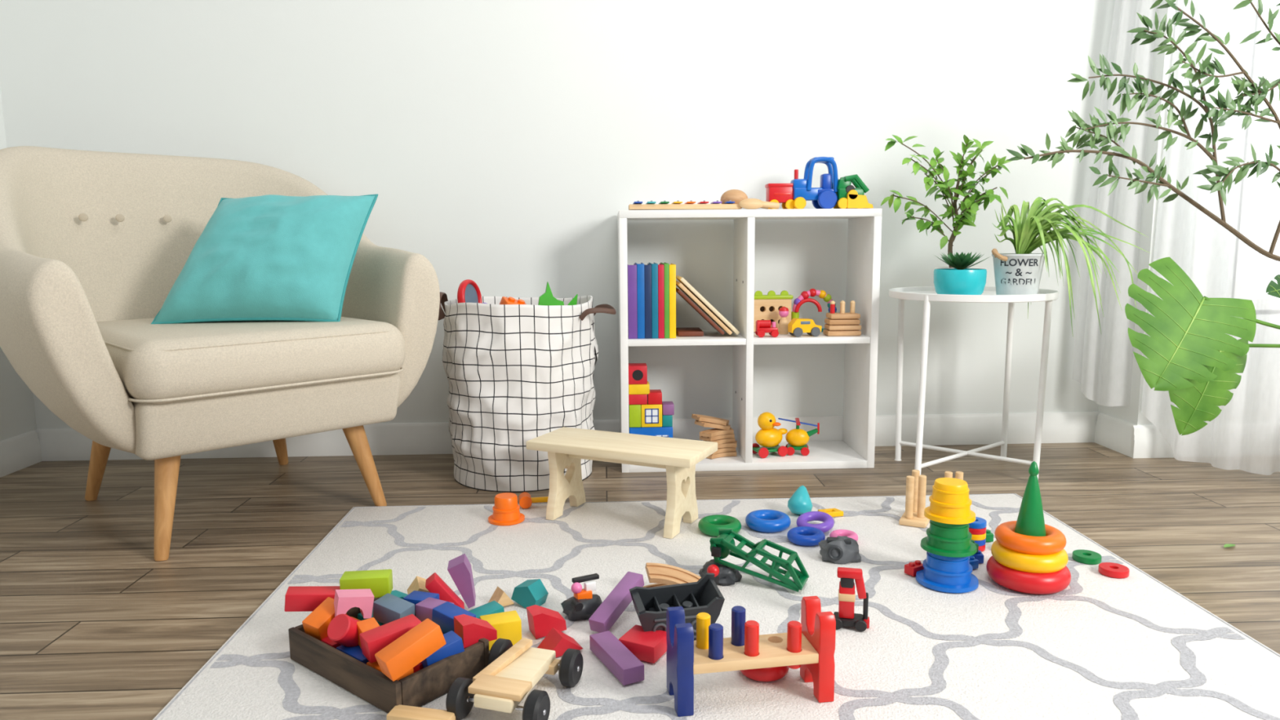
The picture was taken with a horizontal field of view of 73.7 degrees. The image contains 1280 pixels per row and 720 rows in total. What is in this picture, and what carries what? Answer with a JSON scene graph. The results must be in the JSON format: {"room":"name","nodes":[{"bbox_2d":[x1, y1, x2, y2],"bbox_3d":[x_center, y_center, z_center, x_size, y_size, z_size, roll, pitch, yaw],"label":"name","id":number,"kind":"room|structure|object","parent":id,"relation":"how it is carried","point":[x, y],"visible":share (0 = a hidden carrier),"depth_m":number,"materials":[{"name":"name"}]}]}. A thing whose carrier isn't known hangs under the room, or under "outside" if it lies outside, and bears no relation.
{"room":"children's room","nodes":[
{"label":"children's room","id":0,"kind":"room"},
{"bbox_2d":[0,88,36,440],"bbox_3d":[-1.869,-0.731,0.425,0.100,2.700,5.200,-1,8,-2],"label":"wall","id":1,"kind":"structure","parent":0,"point":[17,410],"depth_m":2.58,"materials":[{"name":"white paint"}]},
{"bbox_2d":[0,430,42,477],"bbox_3d":[-1.801,0.556,0.603,0.016,0.100,4.194,-1,8,-2],"label":"baseboard","id":2,"kind":"structure","parent":1,"relation":"attached to","point":[20,451],"depth_m":2.58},
{"bbox_2d":[0,0,1115,429],"bbox_3d":[-0.192,-1.051,2.635,3.440,2.700,0.100,-1,8,-2],"label":"wall","id":3,"kind":"structure","parent":0,"point":[502,144],"depth_m":2.64,"materials":[{"name":"white paint"}]},
{"bbox_2d":[35,411,1098,461],"bbox_3d":[-0.190,0.245,2.756,3.420,0.100,0.016,-1,8,-2],"label":"baseboard","id":4,"kind":"structure","parent":3,"relation":"attached to","point":[393,438],"depth_m":2.76,"materials":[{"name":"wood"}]},
{"bbox_2d":[0,442,1279,719],"bbox_3d":[0.579,0.598,0.714,5.200,0.050,5.200,-1,8,-2],"label":"floor","id":5,"kind":"structure","parent":0,"point":[93,627],"depth_m":2.00,"materials":[{"name":"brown wood"}]},
{"bbox_2d":[0,146,439,560],"bbox_3d":[-1.088,-0.077,2.155,0.916,0.922,0.862,-8,11,-44],"label":"armchair","id":6,"kind":"object","parent":5,"relation":"on","point":[94,245],"visible":0.91,"depth_m":1.99,"materials":[{"name":"beige fabric"}]},
{"bbox_2d":[96,316,405,404],"bbox_3d":[-1.005,-0.027,2.113,0.610,0.134,0.677,-8,11,-44],"label":"seat cushion","id":7,"kind":"object","parent":6,"relation":"on","point":[217,362],"depth_m":1.86,"materials":[{"name":"beige fabric"}]},
{"bbox_2d":[151,194,377,324],"bbox_3d":[-0.930,-0.256,2.141,0.521,0.319,0.243,-1,8,-2],"label":"throw pillow","id":8,"kind":"object","parent":6,"relation":"on","point":[264,258],"visible":1,"depth_m":2.06,"materials":[{"name":"teal fabric"}]},
{"bbox_2d":[438,292,616,492],"bbox_3d":[-0.348,0.068,2.470,0.456,0.532,0.442,-5,9,-30],"label":"laundry basket","id":9,"kind":"object","parent":5,"relation":"on","point":[517,375],"visible":0.9,"depth_m":2.29,"materials":[{"name":"white fabric"}]},
{"bbox_2d":[457,279,482,302],"bbox_3d":[-0.479,-0.170,2.403,0.032,0.113,0.114,2,8,16],"label":"tambourine","id":10,"kind":"object","parent":9,"relation":"in","point":[468,291],"visible":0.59,"depth_m":2.39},
{"bbox_2d":[537,281,564,305],"bbox_3d":[-0.252,-0.184,2.412,0.075,0.075,0.012,-3,8,-17],"label":"toy leaf","id":11,"kind":"object","parent":9,"relation":"in","point":[547,298],"visible":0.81,"depth_m":2.40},
{"bbox_2d":[152,493,1279,719],"bbox_3d":[0.177,0.521,1.079,1.718,0.009,2.278,-1,8,-2],"label":"area rug","id":12,"kind":"object","parent":5,"relation":"on","point":[1100,646],"visible":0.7,"depth_m":1.46,"materials":[{"name":"carpet"}]},
{"bbox_2d":[288,597,488,713],"bbox_3d":[-0.398,0.457,1.348,0.285,0.052,0.172,6,10,38],"label":"wooden crate","id":13,"kind":"object","parent":12,"relation":"on","point":[365,682],"visible":0.59,"depth_m":1.26,"materials":[{"name":"brown wood"}]},
{"bbox_2d":[284,586,340,611],"bbox_3d":[-0.548,0.400,1.431,0.087,0.038,0.038,-2,8,-14],"label":"block","id":14,"kind":"object","parent":13,"relation":"on","point":[297,598],"visible":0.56,"depth_m":1.41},
{"bbox_2d":[320,635,341,648],"bbox_3d":[-0.497,0.457,1.369,0.070,0.033,0.035,6,10,38],"label":"block","id":15,"kind":"object","parent":13,"relation":"in","point":[326,640],"visible":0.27,"depth_m":1.34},
{"bbox_2d":[302,596,346,640],"bbox_3d":[-0.507,0.418,1.375,0.039,0.054,0.068,4,9,27],"label":"block","id":16,"kind":"object","parent":15,"relation":"on","point":[316,624],"visible":0.55,"depth_m":1.36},
{"bbox_2d":[327,613,359,647],"bbox_3d":[-0.455,0.424,1.331,0.042,0.062,0.063,4,9,27],"label":"block","id":17,"kind":"object","parent":13,"relation":"in","point":[342,629],"visible":0.75,"depth_m":1.31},
{"bbox_2d":[336,644,368,664],"bbox_3d":[-0.434,0.463,1.319,0.070,0.033,0.035,6,10,38],"label":"block","id":18,"kind":"object","parent":13,"relation":"in","point":[356,652],"visible":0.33,"depth_m":1.31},
{"bbox_2d":[339,568,392,597],"bbox_3d":[-0.464,0.380,1.447,0.080,0.036,0.038,-1,8,-6],"label":"block","id":19,"kind":"object","parent":13,"relation":"in","point":[380,582],"visible":0.64,"depth_m":1.43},
{"bbox_2d":[356,617,379,648],"bbox_3d":[-0.416,0.431,1.320,0.030,0.044,0.065,-6,10,-37],"label":"block","id":20,"kind":"object","parent":13,"relation":"in","point":[364,625],"visible":0.36,"depth_m":1.32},
{"bbox_2d":[359,613,421,662],"bbox_3d":[-0.373,0.419,1.287,0.088,0.042,0.038,-6,10,-36],"label":"block","id":21,"kind":"object","parent":13,"relation":"in","point":[372,641],"visible":0.68,"depth_m":1.27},
{"bbox_2d":[374,618,446,681],"bbox_3d":[-0.329,0.415,1.226,0.095,0.059,0.036,-8,11,-42],"label":"block","id":22,"kind":"object","parent":13,"relation":"on","point":[420,642],"visible":1,"depth_m":1.21,"materials":[{"name":"wood"}]},
{"bbox_2d":[403,590,439,609],"bbox_3d":[-0.370,0.415,1.446,0.050,0.033,0.035,2,8,17],"label":"block","id":23,"kind":"object","parent":13,"relation":"on","point":[415,597],"visible":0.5,"depth_m":1.44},
{"bbox_2d":[415,597,453,622],"bbox_3d":[-0.338,0.418,1.409,0.055,0.033,0.035,4,9,27],"label":"block","id":24,"kind":"object","parent":13,"relation":"on","point":[424,609],"visible":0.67,"depth_m":1.40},
{"bbox_2d":[421,630,464,668],"bbox_3d":[-0.299,0.439,1.283,0.064,0.042,0.035,-6,10,-37],"label":"block","id":25,"kind":"object","parent":13,"relation":"in","point":[454,645],"visible":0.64,"depth_m":1.27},
{"bbox_2d":[431,601,475,633],"bbox_3d":[-0.300,0.420,1.374,0.068,0.042,0.035,5,9,32],"label":"block","id":26,"kind":"object","parent":13,"relation":"in","point":[442,615],"visible":0.52,"depth_m":1.37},
{"bbox_2d":[453,613,497,648],"bbox_3d":[-0.259,0.421,1.341,0.055,0.036,0.040,-5,9,-32],"label":"block","id":27,"kind":"object","parent":13,"relation":"in","point":[469,628],"visible":0.94,"depth_m":1.32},
{"label":"block","id":28,"kind":"object","parent":13,"relation":"in","visible":0},
{"bbox_2d":[373,593,414,624],"bbox_3d":[-0.404,0.413,1.402,0.064,0.043,0.037,4,9,27],"label":"block","id":29,"kind":"object","parent":28,"relation":"on","point":[388,608],"visible":0.66,"depth_m":1.39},
{"bbox_2d":[386,704,455,719],"bbox_3d":[-0.302,0.495,1.177,0.090,0.018,0.030,1,8,12],"label":"block","id":30,"kind":"object","parent":12,"relation":"on","point":[400,712],"visible":1,"depth_m":1.17,"materials":[{"name":"brown wood"}]},
{"bbox_2d":[425,572,464,608],"bbox_3d":[-0.343,0.414,1.503,0.065,0.075,0.034,-2,8,-12],"label":"block","id":31,"kind":"object","parent":12,"relation":"on","point":[434,584],"visible":0.66,"depth_m":1.49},
{"bbox_2d":[447,553,475,608],"bbox_3d":[-0.323,0.401,1.546,0.046,0.093,0.042,-2,8,-8],"label":"block","id":32,"kind":"object","parent":12,"relation":"on","point":[460,569],"visible":1,"depth_m":1.53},
{"bbox_2d":[467,600,504,618],"bbox_3d":[-0.266,0.444,1.467,0.063,0.039,0.035,-6,10,-37],"label":"block","id":33,"kind":"object","parent":12,"relation":"on","point":[492,607],"visible":0.28,"depth_m":1.46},
{"bbox_2d":[480,610,521,649],"bbox_3d":[-0.231,0.448,1.416,0.062,0.044,0.042,-3,8,-20],"label":"block","id":34,"kind":"object","parent":12,"relation":"on","point":[508,624],"visible":0.53,"depth_m":1.40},
{"bbox_2d":[488,586,514,606],"bbox_3d":[-0.256,0.434,1.570,0.040,0.028,0.030,-5,9,-32],"label":"block","id":35,"kind":"object","parent":12,"relation":"on","point":[499,595],"visible":0.91,"depth_m":1.56,"materials":[{"name":"brown wood"}]},
{"bbox_2d":[488,492,524,525],"bbox_3d":[-0.322,0.355,2.051,0.087,0.060,0.087,-1,8,-2],"label":"cup","id":36,"kind":"object","parent":12,"relation":"on","point":[506,512],"visible":1,"depth_m":2.03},
{"bbox_2d":[445,637,582,719],"bbox_3d":[-0.178,0.467,1.242,0.142,0.058,0.179,2,8,17],"label":"toy car","id":37,"kind":"object","parent":12,"relation":"on","point":[511,672],"visible":1,"depth_m":1.21,"materials":[{"name":"beige wood"}]},
{"bbox_2d":[511,578,548,608],"bbox_3d":[-0.203,0.432,1.573,0.056,0.048,0.040,4,9,27],"label":"block","id":38,"kind":"object","parent":12,"relation":"on","point":[530,593],"visible":0.94,"depth_m":1.56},
{"bbox_2d":[518,492,548,508],"bbox_3d":[-0.249,0.353,2.161,0.115,0.032,0.040,-2,8,-10],"label":"mallet","id":39,"kind":"object","parent":12,"relation":"on","point":[525,500],"visible":0.77,"depth_m":2.14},
{"bbox_2d":[526,604,566,639],"bbox_3d":[-0.160,0.444,1.459,0.059,0.044,0.038,-4,9,-24],"label":"block","id":40,"kind":"object","parent":12,"relation":"on","point":[541,620],"visible":1,"depth_m":1.44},
{"bbox_2d":[537,627,582,657],"bbox_3d":[-0.132,0.459,1.392,0.068,0.032,0.042,-5,9,-27],"label":"block","id":41,"kind":"object","parent":12,"relation":"on","point":[556,640],"visible":0.82,"depth_m":1.38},
{"bbox_2d":[560,573,602,621],"bbox_3d":[-0.102,0.423,1.526,0.081,0.066,0.063,-5,9,-27],"label":"loader","id":42,"kind":"object","parent":12,"relation":"on","point":[584,603],"visible":0.98,"depth_m":1.51,"materials":[{"name":"grey plastic"}]},
{"bbox_2d":[588,571,644,632],"bbox_3d":[-0.040,0.424,1.497,0.032,0.060,0.140,4,9,29],"label":"block","id":43,"kind":"object","parent":12,"relation":"on","point":[608,612],"visible":0.91,"depth_m":1.48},
{"bbox_2d":[589,631,644,684],"bbox_3d":[-0.038,0.466,1.341,0.036,0.026,0.130,-4,9,-26],"label":"block","id":44,"kind":"object","parent":12,"relation":"on","point":[614,655],"visible":1,"depth_m":1.32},
{"bbox_2d":[526,426,717,538],"bbox_3d":[-0.044,0.288,2.044,0.425,0.190,0.175,3,9,25],"label":"bench","id":45,"kind":"object","parent":12,"relation":"on","point":[566,447],"visible":1,"depth_m":2.01,"materials":[{"name":"beige paint"}]},
{"bbox_2d":[618,624,666,663],"bbox_3d":[0.008,0.459,1.383,0.065,0.028,0.060,4,9,27],"label":"block","id":46,"kind":"object","parent":12,"relation":"on","point":[650,646],"visible":0.67,"depth_m":1.36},
{"bbox_2d":[644,562,701,585],"bbox_3d":[0.066,0.409,1.599,0.118,0.048,0.050,1,8,10],"label":"track","id":47,"kind":"object","parent":12,"relation":"on","point":[660,573],"visible":0.71,"depth_m":1.60,"materials":[{"name":"brown wood"}]},
{"bbox_2d":[629,573,724,640],"bbox_3d":[0.060,0.419,1.436,0.149,0.096,0.078,-2,8,-11],"label":"truck bed","id":48,"kind":"object","parent":12,"relation":"on","point":[651,604],"visible":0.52,"depth_m":1.44,"materials":[{"name":"grey plastic"}]},
{"bbox_2d":[697,514,741,536],"bbox_3d":[0.183,0.380,1.960,0.099,0.027,0.099,-1,8,-2],"label":"ring","id":49,"kind":"object","parent":12,"relation":"on","point":[710,525],"visible":0.88,"depth_m":1.94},
{"bbox_2d":[666,595,835,716],"bbox_3d":[0.160,0.428,1.246,0.232,0.129,0.080,-2,8,-9],"label":"bench","id":50,"kind":"object","parent":12,"relation":"on","point":[808,645],"visible":1,"depth_m":1.23,"materials":[{"name":"blue paint"}]},
{"bbox_2d":[698,528,808,591],"bbox_3d":[0.213,0.391,1.653,0.211,0.089,0.095,3,9,23],"label":"trailer","id":51,"kind":"object","parent":12,"relation":"on","point":[726,573],"visible":0.94,"depth_m":1.65,"materials":[{"name":"green plastic"}]},
{"bbox_2d":[739,666,789,681],"bbox_3d":[0.191,0.469,1.318,0.080,0.027,0.080,-1,8,-2],"label":"ring","id":52,"kind":"object","parent":12,"relation":"on","point":[773,673],"visible":0.29,"depth_m":1.28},
{"bbox_2d":[745,509,791,532],"bbox_3d":[0.298,0.375,1.988,0.105,0.029,0.105,-1,8,-2],"label":"ring","id":53,"kind":"object","parent":12,"relation":"on","point":[762,520],"visible":1,"depth_m":1.96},
{"bbox_2d":[787,485,813,515],"bbox_3d":[0.388,0.344,2.070,0.060,0.070,0.058,5,10,34],"label":"cone","id":54,"kind":"object","parent":12,"relation":"on","point":[800,503],"visible":0.93,"depth_m":2.05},
{"bbox_2d":[786,526,825,546],"bbox_3d":[0.368,0.390,1.892,0.083,0.023,0.083,-1,8,-2],"label":"ring","id":55,"kind":"object","parent":12,"relation":"on","point":[800,535],"visible":0.94,"depth_m":1.87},
{"bbox_2d":[796,511,834,533],"bbox_3d":[0.405,0.375,1.971,0.085,0.033,0.086,-8,11,-44],"label":"ring","id":56,"kind":"object","parent":12,"relation":"on","point":[828,523],"visible":0.85,"depth_m":1.97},
{"bbox_2d":[818,535,861,564],"bbox_3d":[0.418,0.393,1.783,0.087,0.047,0.065,1,8,8],"label":"camera","id":57,"kind":"object","parent":12,"relation":"on","point":[838,549],"visible":1,"depth_m":1.76,"materials":[{"name":"grey plastic"}]},
{"bbox_2d":[833,567,869,631],"bbox_3d":[0.362,0.410,1.468,0.065,0.101,0.040,1,8,12],"label":"crane","id":58,"kind":"object","parent":12,"relation":"on","point":[846,616],"visible":0.88,"depth_m":1.46,"materials":[{"name":"red wood"}]},
{"bbox_2d":[898,469,963,528],"bbox_3d":[0.694,0.325,2.024,0.124,0.112,0.145,4,9,27],"label":"peg rack","id":59,"kind":"object","parent":12,"relation":"on","point":[916,484],"visible":0.65,"depth_m":2.00,"materials":[{"name":"brown wood"}]},
{"bbox_2d":[915,551,978,592],"bbox_3d":[0.597,0.399,1.657,0.116,0.067,0.116,-1,8,-2],"label":"cup","id":60,"kind":"object","parent":12,"relation":"on","point":[940,573],"visible":0.76,"depth_m":1.62,"materials":[{"name":"plastic"}]},
{"bbox_2d":[920,520,977,557],"bbox_3d":[0.597,0.335,1.648,0.103,0.062,0.103,-1,8,-2],"label":"cup","id":61,"kind":"object","parent":60,"relation":"on","point":[953,540],"visible":0.73,"depth_m":1.62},
{"bbox_2d":[924,477,975,524],"bbox_3d":[0.596,0.268,1.639,0.094,0.071,0.094,-1,8,-2],"label":"cup","id":62,"kind":"object","parent":61,"relation":"on","point":[950,503],"visible":1,"depth_m":1.61,"materials":[{"name":"plastic"}]},
{"bbox_2d":[986,555,1071,594],"bbox_3d":[0.751,0.410,1.653,0.150,0.044,0.150,-1,8,-2],"label":"ring","id":63,"kind":"object","parent":12,"relation":"on","point":[1014,580],"visible":0.67,"depth_m":1.59,"materials":[{"name":"plastic"}]},
{"bbox_2d":[991,539,1068,573],"bbox_3d":[0.751,0.374,1.648,0.136,0.038,0.136,-1,8,-2],"label":"ring","id":64,"kind":"object","parent":63,"relation":"on","point":[1033,563],"visible":0.63,"depth_m":1.59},
{"bbox_2d":[994,520,1066,555],"bbox_3d":[0.751,0.342,1.644,0.126,0.034,0.126,-1,8,-2],"label":"ring","id":65,"kind":"object","parent":64,"relation":"on","point":[1054,541],"visible":0.86,"depth_m":1.60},
{"bbox_2d":[1014,461,1045,536],"bbox_3d":[0.751,0.312,1.639,0.058,0.242,0.058,-1,8,-2],"label":"cone","id":66,"kind":"object","parent":12,"relation":"on","point":[1030,519],"visible":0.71,"depth_m":1.62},
{"bbox_2d":[1071,549,1102,564],"bbox_3d":[0.926,0.408,1.768,0.054,0.013,0.054,-1,8,-2],"label":"disc","id":67,"kind":"object","parent":12,"relation":"on","point":[1082,556],"visible":0.99,"depth_m":1.75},
{"bbox_2d":[1097,562,1129,577],"bbox_3d":[0.942,0.418,1.697,0.054,0.013,0.054,-1,8,-2],"label":"disc","id":68,"kind":"object","parent":12,"relation":"on","point":[1113,570],"visible":1,"depth_m":1.68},
{"bbox_2d":[617,208,882,472],"bbox_3d":[0.312,-0.068,2.592,0.748,0.758,0.262,-1,8,-2],"label":"shelf unit","id":69,"kind":"object","parent":5,"relation":"on","point":[856,449],"visible":0.89,"depth_m":2.51,"materials":[{"name":"white laminate"}]},
{"bbox_2d":[627,263,637,338],"bbox_3d":[-0.025,-0.179,2.550,0.026,0.213,0.172,-1,8,-2],"label":"book","id":70,"kind":"object","parent":69,"relation":"on","point":[632,268],"visible":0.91,"depth_m":2.47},
{"bbox_2d":[635,262,644,338],"bbox_3d":[-0.001,-0.181,2.551,0.021,0.216,0.172,-1,8,-2],"label":"book","id":71,"kind":"object","parent":69,"relation":"on","point":[640,267],"visible":0.9,"depth_m":2.47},
{"bbox_2d":[644,263,652,338],"bbox_3d":[0.020,-0.180,2.552,0.020,0.213,0.172,-1,8,-2],"label":"book","id":72,"kind":"object","parent":69,"relation":"on","point":[647,268],"visible":0.79,"depth_m":2.47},
{"bbox_2d":[628,424,672,437],"bbox_3d":[0.033,0.246,2.581,0.130,0.098,0.062,-1,8,-2],"label":"block","id":73,"kind":"object","parent":69,"relation":"on","point":[667,432],"visible":0.2,"depth_m":2.55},
{"bbox_2d":[628,404,640,427],"bbox_3d":[-0.015,0.163,2.568,0.035,0.068,0.060,-1,8,-2],"label":"block","id":74,"kind":"object","parent":73,"relation":"on","point":[634,411],"visible":0.76,"depth_m":2.54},
{"bbox_2d":[628,394,647,404],"bbox_3d":[-0.007,0.114,2.562,0.055,0.030,0.060,-1,8,-2],"label":"block","id":75,"kind":"object","parent":74,"relation":"on","point":[633,399],"visible":0.67,"depth_m":2.53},
{"bbox_2d":[628,381,649,394],"bbox_3d":[-0.004,0.083,2.558,0.062,0.030,0.060,-1,8,-2],"label":"block","id":76,"kind":"object","parent":75,"relation":"on","point":[633,388],"visible":0.8,"depth_m":2.53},
{"bbox_2d":[628,363,647,384],"bbox_3d":[-0.008,0.041,2.551,0.056,0.055,0.061,-1,8,-2],"label":"block","id":77,"kind":"object","parent":76,"relation":"on","point":[637,372],"visible":0.87,"depth_m":2.52,"materials":[{"name":"red wood"}]},
{"bbox_2d":[640,402,662,426],"bbox_3d":[0.034,0.163,2.570,0.062,0.068,0.062,-1,8,-2],"label":"block","id":78,"kind":"object","parent":73,"relation":"on","point":[651,414],"visible":0.88,"depth_m":2.54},
{"bbox_2d":[648,262,657,338],"bbox_3d":[0.040,-0.181,2.553,0.018,0.216,0.172,-1,8,-2],"label":"book","id":79,"kind":"object","parent":69,"relation":"on","point":[654,266],"visible":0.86,"depth_m":2.47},
{"bbox_2d":[657,263,664,338],"bbox_3d":[0.058,-0.180,2.553,0.017,0.213,0.172,-1,8,-2],"label":"book","id":80,"kind":"object","parent":69,"relation":"on","point":[660,267],"visible":0.76,"depth_m":2.47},
{"bbox_2d":[660,262,669,337],"bbox_3d":[0.074,-0.182,2.554,0.014,0.216,0.172,-1,8,-2],"label":"book","id":81,"kind":"object","parent":69,"relation":"on","point":[666,266],"visible":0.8,"depth_m":2.47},
{"bbox_2d":[669,262,675,337],"bbox_3d":[0.091,-0.181,2.555,0.019,0.213,0.172,-1,8,-2],"label":"book","id":82,"kind":"object","parent":69,"relation":"on","point":[672,266],"visible":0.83,"depth_m":2.47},
{"bbox_2d":[628,200,740,209],"bbox_3d":[0.128,-0.448,2.470,0.320,0.025,0.125,-1,8,-2],"label":"xylophone","id":83,"kind":"object","parent":69,"relation":"on","point":[637,205],"visible":0.99,"depth_m":2.43,"materials":[{"name":"brown wood"}]},
{"bbox_2d":[675,327,703,336],"bbox_3d":[0.148,-0.085,2.581,0.075,0.014,0.120,-1,8,-2],"label":"box","id":84,"kind":"object","parent":69,"relation":"on","point":[681,331],"visible":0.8,"depth_m":2.52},
{"bbox_2d":[675,287,724,334],"bbox_3d":[0.175,-0.150,2.563,0.137,0.132,0.170,-1,8,-2],"label":"board","id":85,"kind":"object","parent":69,"relation":"on","point":[678,291],"visible":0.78,"depth_m":2.48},
{"bbox_2d":[675,280,732,334],"bbox_3d":[0.187,-0.159,2.563,0.158,0.153,0.170,-1,8,-2],"label":"board","id":86,"kind":"object","parent":69,"relation":"on","point":[679,285],"visible":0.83,"depth_m":2.48,"materials":[{"name":"brown wood"}]},
{"bbox_2d":[675,275,739,334],"bbox_3d":[0.201,-0.167,2.562,0.174,0.169,0.170,-1,8,-2],"label":"board","id":87,"kind":"object","parent":69,"relation":"on","point":[682,280],"visible":0.94,"depth_m":2.48,"materials":[{"name":"beige paint"}]},
{"bbox_2d":[720,189,768,208],"bbox_3d":[0.307,-0.470,2.500,0.142,0.060,0.060,0,8,6],"label":"maraca","id":88,"kind":"object","parent":69,"relation":"on","point":[736,196],"visible":0.59,"depth_m":2.48,"materials":[{"name":"brown wood"}]},
{"bbox_2d":[738,198,779,208],"bbox_3d":[0.341,-0.448,2.445,0.118,0.031,0.031,-1,8,-7],"label":"maraca","id":89,"kind":"object","parent":69,"relation":"on","point":[748,203],"visible":0.9,"depth_m":2.43,"materials":[{"name":"brown wood"}]},
{"bbox_2d":[755,320,778,337],"bbox_3d":[0.372,-0.093,2.504,0.062,0.049,0.043,-1,8,-2],"label":"train","id":90,"kind":"object","parent":69,"relation":"on","point":[762,326],"visible":1,"depth_m":2.49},
{"bbox_2d":[752,412,787,457],"bbox_3d":[0.399,0.224,2.594,0.110,0.133,0.074,-3,8,-17],"label":"duck","id":91,"kind":"object","parent":69,"relation":"on","point":[769,437],"visible":0.98,"depth_m":2.57},
{"bbox_2d":[753,290,793,332],"bbox_3d":[0.403,-0.151,2.624,0.130,0.126,0.036,-1,8,-2],"label":"block","id":92,"kind":"object","parent":69,"relation":"on","point":[766,307],"visible":0.67,"depth_m":2.61,"materials":[{"name":"brown wood"}]},
{"bbox_2d":[764,182,794,208],"bbox_3d":[0.413,-0.479,2.508,0.083,0.076,0.060,-1,8,-2],"label":"wagon","id":93,"kind":"object","parent":69,"relation":"on","point":[783,193],"visible":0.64,"depth_m":2.48,"materials":[{"name":"red paint"}]},
{"bbox_2d":[777,306,788,334],"bbox_3d":[0.433,-0.120,2.574,0.032,0.083,0.032,7,11,42],"label":"doll","id":94,"kind":"object","parent":69,"relation":"on","point":[783,311],"visible":0.99,"depth_m":2.56,"materials":[{"name":"brown wood"}]},
{"bbox_2d":[777,417,819,455],"bbox_3d":[0.482,0.233,2.609,0.088,0.110,0.097,-7,10,-41],"label":"helicopter","id":95,"kind":"object","parent":69,"relation":"on","point":[797,438],"visible":0.98,"depth_m":2.59},
{"bbox_2d":[787,318,822,337],"bbox_3d":[0.485,-0.096,2.511,0.092,0.052,0.046,-2,8,-10],"label":"toy car","id":96,"kind":"object","parent":69,"relation":"on","point":[797,326],"visible":1,"depth_m":2.49,"materials":[{"name":"yellow plastic"}]},
{"bbox_2d":[791,288,836,332],"bbox_3d":[0.536,-0.154,2.627,0.141,0.133,0.033,-1,8,-2],"label":"toy","id":97,"kind":"object","parent":69,"relation":"on","point":[802,298],"visible":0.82,"depth_m":2.61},
{"bbox_2d":[790,156,838,208],"bbox_3d":[0.509,-0.516,2.497,0.132,0.150,0.084,-1,8,-2],"label":"tractor","id":98,"kind":"object","parent":69,"relation":"on","point":[824,197],"visible":0.91,"depth_m":2.47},
{"bbox_2d":[822,300,861,336],"bbox_3d":[0.599,-0.125,2.524,0.100,0.102,0.060,-1,8,-2],"label":"stacking toy","id":99,"kind":"object","parent":69,"relation":"on","point":[842,323],"visible":1,"depth_m":2.50,"materials":[{"name":"brown wood"}]},
{"bbox_2d":[833,173,873,208],"bbox_3d":[0.619,-0.489,2.485,0.102,0.099,0.075,-1,8,-2],"label":"toy bulldozer","id":100,"kind":"object","parent":69,"relation":"on","point":[849,197],"visible":0.86,"depth_m":2.46,"materials":[{"name":"yellow plastic"}]},
{"bbox_2d":[888,286,1058,479],"bbox_3d":[0.936,0.064,2.444,0.446,0.527,0.446,-1,8,-2],"label":"side table","id":101,"kind":"object","parent":5,"relation":"on","point":[926,294],"visible":0.84,"depth_m":2.34,"materials":[{"name":"white metal"}]},
{"bbox_2d":[880,134,1011,268],"bbox_3d":[0.879,-0.412,2.422,0.389,0.448,0.137,-1,8,-2],"label":"potted plant","id":102,"kind":"object","parent":101,"relation":"on","point":[969,206],"visible":0.94,"depth_m":2.41,"materials":[{"name":"green plant"}]},
{"bbox_2d":[933,251,988,294],"bbox_3d":[0.859,-0.228,2.284,0.140,0.122,0.134,-1,8,-2],"label":"potted succulent","id":103,"kind":"object","parent":101,"relation":"on","point":[960,280],"visible":0.94,"depth_m":2.24,"materials":[{"name":"ceramic"}]},
{"bbox_2d":[933,268,986,294],"bbox_3d":[0.856,-0.205,2.287,0.134,0.076,0.134,-1,8,-2],"label":"pot","id":104,"kind":"object","parent":103,"relation":"attached to","point":[946,281],"depth_m":2.23,"materials":[{"name":"teal ceramic"}]},
{"bbox_2d":[888,286,1058,302],"bbox_3d":[0.934,-0.187,2.409,0.446,0.020,0.446,-1,8,-2],"label":"tabletop","id":105,"kind":"object","parent":101,"relation":"on","point":[926,294],"depth_m":2.24,"materials":[{"name":"white metal"}]},
{"bbox_2d":[991,195,1148,332],"bbox_3d":[1.139,-0.253,2.246,0.366,0.364,0.333,-7,10,-38],"label":"spider plant","id":106,"kind":"object","parent":101,"relation":"on","point":[1019,273],"visible":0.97,"depth_m":2.23,"materials":[{"name":"green plant"}]},
{"bbox_2d":[1005,0,1279,261],"bbox_3d":[1.473,-0.256,2.028,1.214,1.267,0.290,-1,8,-2],"label":"tree","id":107,"kind":"object","parent":5,"relation":"on","point":[1260,94],"visible":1,"depth_m":1.99,"materials":[{"name":"green plant"}]},
{"bbox_2d":[1124,257,1279,435],"bbox_3d":[1.628,0.083,1.912,0.975,0.624,0.311,4,9,27],"label":"monstera plant","id":108,"kind":"object","parent":5,"relation":"on","point":[1188,351],"visible":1,"depth_m":1.98,"materials":[{"name":"green plant"}]},
{"bbox_2d":[1097,0,1177,425],"bbox_3d":[2.297,-1.063,2.583,1.570,2.700,0.210,-1,8,-2],"label":"wall","id":109,"kind":"structure","parent":0,"point":[1162,64],"depth_m":2.55,"materials":[{"name":"white paint"}]},
{"bbox_2d":[1093,412,1136,457],"bbox_3d":[1.515,0.236,2.722,0.016,0.100,0.194,-1,8,-2],"label":"baseboard","id":110,"kind":"structure","parent":109,"relation":"attached to","point":[1112,433],"depth_m":2.72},
{"bbox_2d":[1129,424,1173,457],"bbox_3d":[2.279,0.240,2.649,1.536,0.100,0.016,-1,8,-2],"label":"baseboard","id":111,"kind":"structure","parent":109,"relation":"attached to","point":[1147,441],"depth_m":2.61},
{"bbox_2d":[1071,0,1279,475],"bbox_3d":[2.101,-0.974,2.258,1.570,2.585,0.352,2,8,17],"label":"sheer curtain","id":112,"kind":"object","parent":109,"relation":"hanging from","point":[1245,436],"visible":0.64,"depth_m":2.44,"materials":[{"name":"fabric"}]},
{"label":"block","id":113,"kind":"object","parent":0,"visible":0},
{"bbox_2d":[333,588,373,618],"bbox_3d":[-0.464,0.395,1.381,0.060,0.045,0.035,-5,9,-27],"label":"block","id":114,"kind":"object","parent":113,"relation":"on","point":[344,600],"visible":0.88,"depth_m":1.37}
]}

